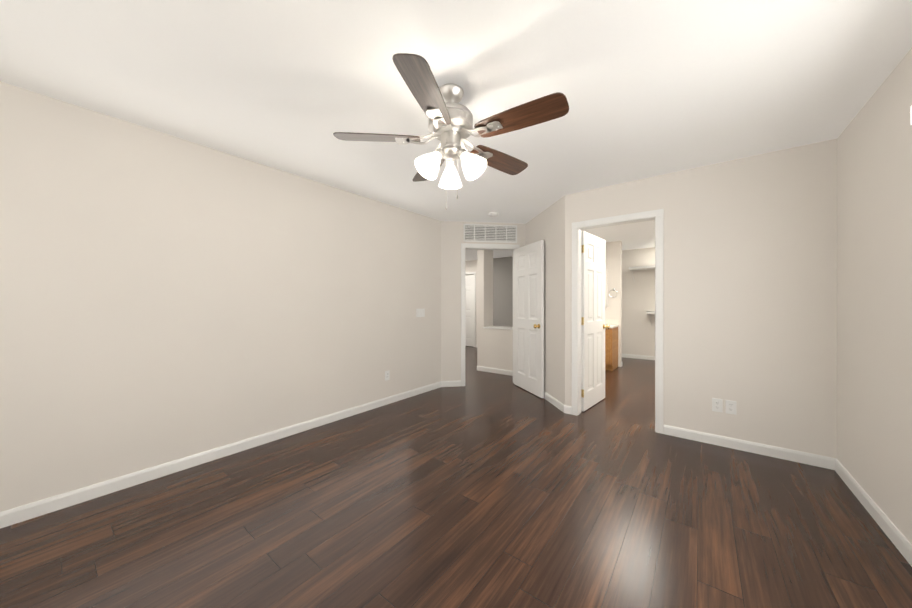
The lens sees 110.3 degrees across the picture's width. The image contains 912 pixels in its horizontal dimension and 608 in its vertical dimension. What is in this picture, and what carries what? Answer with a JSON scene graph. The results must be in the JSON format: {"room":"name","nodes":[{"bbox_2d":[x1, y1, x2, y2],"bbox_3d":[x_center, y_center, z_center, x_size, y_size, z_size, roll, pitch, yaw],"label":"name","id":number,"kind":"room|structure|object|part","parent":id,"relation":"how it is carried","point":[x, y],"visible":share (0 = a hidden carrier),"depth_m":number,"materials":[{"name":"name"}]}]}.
{"room":"empty bedroom","nodes":[
{"label":"empty bedroom","id":0,"kind":"room"},
{"bbox_2d":[0,82,440,511],"bbox_3d":[-1.635,0.002,2.941,0.120,2.440,4.480,0,0,38],"label":"wall","id":1,"kind":"structure","parent":0,"point":[165,298],"depth_m":2.30,"materials":[{"name":"paint"}]},
{"bbox_2d":[0,381,441,528],"bbox_3d":[-1.546,1.179,2.949,0.013,0.085,4.360,0,0,38],"label":"baseboard","id":2,"kind":"structure","parent":1,"relation":"attached to","point":[9,517],"depth_m":2.29,"materials":[{"name":"white wood"}]},
{"bbox_2d":[385,370,389,380],"bbox_3d":[-0.837,0.871,3.867,0.007,0.114,0.070,0,0,38],"label":"electrical outlet","id":3,"kind":"object","parent":1,"relation":"attached to","point":[387,375],"visible":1,"depth_m":3.87,"materials":[{"name":"white plastic"}]},
{"bbox_2d":[416,309,424,316],"bbox_3d":[-0.479,0.120,4.323,0.014,0.114,0.162,0,0,38],"label":"light switch","id":4,"kind":"object","parent":1,"relation":"attached to","point":[420,312],"visible":1,"depth_m":4.32,"materials":[{"name":"white plastic"}]},
{"bbox_2d":[0,346,911,607],"bbox_3d":[0.138,1.280,4.529,7.600,0.120,9.600,0,0,38],"label":"floor","id":5,"kind":"structure","parent":0,"point":[481,489],"depth_m":1.75,"materials":[{"name":"brown wood"}]},
{"bbox_2d":[605,319,618,370],"bbox_3d":[2.622,0.760,6.222,0.935,0.915,0.576,0,0,38],"label":"bathroom vanity","id":6,"kind":"object","parent":5,"relation":"on","point":[611,348],"visible":0.15,"depth_m":5.83,"materials":[{"name":"brown wood"}]},
{"bbox_2d":[605,319,618,327],"bbox_3d":[2.624,0.370,6.225,0.935,0.135,0.568,0,0,38],"label":"countertop","id":7,"kind":"structure","parent":6,"relation":"on","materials":[{"name":"white stone"}]},
{"bbox_2d":[0,0,911,260],"bbox_3d":[0.138,-1.280,4.526,7.600,0.120,9.600,0,0,38],"label":"ceiling","id":8,"kind":"structure","parent":0,"point":[649,88],"depth_m":1.71,"materials":[{"name":"paint"}]},
{"bbox_2d":[333,53,568,209],"bbox_3d":[0.007,-0.871,1.814,1.229,0.692,1.250,0,0,38],"label":"fan","id":9,"kind":"object","parent":8,"relation":"hanging from","point":[450,118],"visible":1,"depth_m":1.72,"materials":[{"name":"brown wood"}]},
{"label":"blade","id":10,"kind":"part","parent":9,"relation":"part of","materials":[{"name":"wood"}]},
{"bbox_3d":[-0.130,-0.939,1.422,0.148,0.006,0.475,13,3,14],"label":"blade","id":11,"kind":"part","parent":9,"relation":"part of","materials":[{"name":"brown wood"}]},
{"bbox_3d":[-0.156,-0.773,1.751,0.144,0.159,0.152,0,0,38],"label":"lamp shade","id":12,"kind":"part","parent":9,"relation":"part of","materials":[{"name":"white glass"}]},
{"bbox_3d":[-0.184,-0.940,2.205,0.148,0.006,0.475,-14,5,-21],"label":"blade","id":13,"kind":"part","parent":9,"relation":"part of","materials":[{"name":"brown wood"}]},
{"bbox_3d":[-0.039,-0.774,1.974,0.139,0.159,0.145,0,0,38],"label":"lamp shade","id":14,"kind":"part","parent":9,"relation":"part of","materials":[{"name":"white glass"}]},
{"bbox_3d":[0.096,-0.773,1.759,0.154,0.159,0.146,0,0,38],"label":"lamp shade","id":15,"kind":"part","parent":9,"relation":"part of","materials":[{"name":"white glass"}]},
{"bbox_3d":[0.286,-0.940,2.087,0.475,0.006,0.148,0,-13,-40],"label":"blade","id":16,"kind":"part","parent":9,"relation":"part of","materials":[{"name":"brown wood"}]},
{"bbox_3d":[0.320,-0.939,1.603,0.475,0.006,0.148,0,-13,32],"label":"blade","id":17,"kind":"part","parent":9,"relation":"part of","materials":[{"name":"brown wood"}]},
{"bbox_2d":[489,212,498,216],"bbox_3d":[0.506,-1.199,4.267,0.136,0.040,0.136,0,0,38],"label":"smoke detector","id":18,"kind":"object","parent":8,"relation":"attached to","point":[493,214],"visible":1,"depth_m":4.22,"materials":[{"name":"white plastic"}]},
{"bbox_2d":[441,221,525,380],"bbox_3d":[0.439,0.000,4.819,1.337,2.440,0.120,0,0,-7],"label":"wall","id":19,"kind":"structure","parent":0,"point":[452,236],"depth_m":4.70,"materials":[{"name":"paint"}]},
{"bbox_2d":[442,380,460,386],"bbox_3d":[0.423,1.177,4.752,1.287,0.085,0.013,0,0,-7],"label":"baseboard","id":20,"kind":"structure","parent":19,"relation":"attached to","point":[451,383],"depth_m":4.68,"materials":[{"name":"white wood"}]},
{"bbox_2d":[461,243,519,385],"bbox_3d":[0.510,0.161,4.828,0.896,2.118,0.152,0,0,-7],"label":"door frame","id":21,"kind":"structure","parent":19,"relation":"attached to","point":[465,246],"depth_m":4.70,"materials":[{"name":"white wood"}]},
{"bbox_2d":[464,224,516,242],"bbox_3d":[0.519,-1.058,4.761,0.820,0.265,0.012,0,0,-7],"label":"air vent","id":22,"kind":"object","parent":19,"relation":"in","point":[490,233],"visible":1,"depth_m":4.76,"materials":[{"name":"grey metal"}]},
{"bbox_2d":[465,257,512,343],"bbox_3d":[1.186,-0.005,8.471,3.830,2.440,0.120,0,0,38],"label":"wall","id":23,"kind":"structure","parent":0,"point":[503,291],"depth_m":8.38,"materials":[{"name":"paint"}]},
{"bbox_2d":[465,275,473,346],"bbox_3d":[0.232,0.187,9.192,0.762,2.030,0.179,0,0,38],"label":"door leaf","id":24,"kind":"structure","parent":23,"relation":"in","point":[469,310],"depth_m":9.05,"materials":[{"name":"white wood"}]},
{"bbox_2d":[465,272,475,346],"bbox_3d":[0.237,0.155,9.206,0.896,2.118,0.152,0,0,38],"label":"door frame","id":25,"kind":"structure","parent":23,"relation":"attached to","point":[470,273],"depth_m":8.89,"materials":[{"name":"white wood"}]},
{"bbox_2d":[477,250,512,370],"bbox_3d":[0.860,-0.002,5.682,0.930,2.440,0.330,0,0,38],"label":"wall","id":26,"kind":"structure","parent":0,"point":[494,348],"depth_m":5.77,"materials":[{"name":"paint"}]},
{"bbox_2d":[477,366,512,375],"bbox_3d":[0.755,1.176,5.548,0.930,0.085,0.013,0,0,38],"label":"baseboard","id":27,"kind":"structure","parent":26,"relation":"attached to","point":[496,370],"depth_m":5.59,"materials":[{"name":"white wood"}]},
{"bbox_2d":[483,326,512,329],"bbox_3d":[0.916,0.426,5.640,0.790,0.025,0.354,0,0,38],"label":"trim","id":28,"kind":"structure","parent":26,"relation":"on","point":[500,327],"depth_m":5.59,"materials":[{"name":"white wood"}]},
{"bbox_2d":[526,196,564,404],"bbox_3d":[1.198,0.000,4.232,0.120,2.440,1.337,0,0,-7],"label":"wall","id":29,"kind":"structure","parent":0,"point":[547,225],"depth_m":3.86,"materials":[{"name":"paint"}]},
{"bbox_2d":[514,240,543,397],"bbox_3d":[1.004,0.193,4.438,0.179,2.030,0.763,0,0,-17],"label":"door leaf","id":30,"kind":"structure","parent":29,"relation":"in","point":[529,317],"depth_m":4.37,"materials":[{"name":"white wood"}]},
{"bbox_2d":[544,391,564,412],"bbox_3d":[1.136,1.178,4.198,0.013,0.085,1.292,0,0,-7],"label":"baseboard","id":31,"kind":"structure","parent":29,"relation":"attached to","point":[554,401],"depth_m":3.80,"materials":[{"name":"white wood"}]},
{"bbox_2d":[605,241,621,366],"bbox_3d":[2.842,-0.003,6.494,0.970,2.440,0.120,0,0,38],"label":"wall","id":32,"kind":"structure","parent":0,"point":[613,264],"depth_m":6.21,"materials":[{"name":"paint"}]},
{"bbox_2d":[605,270,607,306],"bbox_3d":[2.730,-0.312,6.495,0.690,0.740,0.009,0,0,38],"label":"bathroom mirror","id":33,"kind":"object","parent":32,"relation":"attached to","point":[606,288],"visible":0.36,"depth_m":6.29,"materials":[{"name":"white mirror"}]},
{"bbox_2d":[622,247,654,355],"bbox_3d":[4.362,-0.003,6.897,3.120,2.440,0.120,0,0,38],"label":"wall","id":34,"kind":"structure","parent":0,"point":[638,302],"depth_m":7.06,"materials":[{"name":"paint"}]},
{"bbox_2d":[622,354,654,359],"bbox_3d":[4.369,1.175,6.809,3.000,0.085,0.013,0,0,38],"label":"baseboard","id":35,"kind":"structure","parent":34,"relation":"attached to","point":[638,356],"depth_m":7.05,"materials":[{"name":"white wood"}]},
{"bbox_2d":[629,265,654,325],"bbox_3d":[4.635,-0.162,6.356,2.034,1.265,0.398,0,0,38],"label":"wire closet shelf","id":36,"kind":"object","parent":34,"relation":"attached to","point":[641,268],"visible":0.23,"depth_m":6.65,"materials":[{"name":"white metal"}]},
{"bbox_2d":[565,139,836,457],"bbox_3d":[2.050,0.002,2.996,2.000,2.440,0.120,0,0,38],"label":"wall","id":37,"kind":"structure","parent":0,"point":[750,292],"depth_m":2.63,"materials":[{"name":"paint"}]},
{"bbox_2d":[581,231,609,410],"bbox_3d":[1.666,0.194,3.839,0.179,2.030,0.718,0,0,43],"label":"door leaf","id":38,"kind":"structure","parent":37,"relation":"in","point":[593,326],"depth_m":3.79,"materials":[{"name":"white wood"}]},
{"bbox_2d":[572,209,663,433],"bbox_3d":[1.657,0.163,3.301,0.851,2.118,0.152,0,0,38],"label":"door frame","id":39,"kind":"structure","parent":37,"relation":"attached to","point":[657,216],"depth_m":3.20,"materials":[{"name":"white wood"}]},
{"bbox_2d":[564,405,836,469],"bbox_3d":[2.008,1.179,2.947,2.005,0.085,0.013,0,0,38],"label":"baseboard","id":40,"kind":"structure","parent":37,"relation":"attached to","point":[786,454],"depth_m":2.61,"materials":[{"name":"white wood"}]},
{"bbox_2d":[712,398,722,411],"bbox_3d":[2.264,0.877,2.751,0.070,0.114,0.007,0,0,38],"label":"electrical outlet","id":41,"kind":"object","parent":37,"relation":"attached to","point":[717,405],"visible":1,"depth_m":2.75,"materials":[{"name":"white plastic"}]},
{"bbox_2d":[726,400,735,414],"bbox_3d":[2.335,0.877,2.696,0.070,0.114,0.007,0,0,38],"label":"electrical outlet","id":42,"kind":"object","parent":37,"relation":"attached to","point":[730,407],"visible":1,"depth_m":2.69,"materials":[{"name":"white plastic"}]},
{"bbox_2d":[837,48,911,543],"bbox_3d":[1.517,0.005,0.576,0.120,2.440,4.600,0,0,38],"label":"wall","id":43,"kind":"structure","parent":0,"point":[874,298],"depth_m":1.79,"materials":[{"name":"paint"}]},
{"bbox_2d":[835,459,911,566],"bbox_3d":[1.464,1.183,0.619,0.013,0.085,4.360,0,0,38],"label":"baseboard","id":44,"kind":"structure","parent":43,"relation":"attached to","point":[897,538],"depth_m":1.77,"materials":[{"name":"white wood"}]}
]}

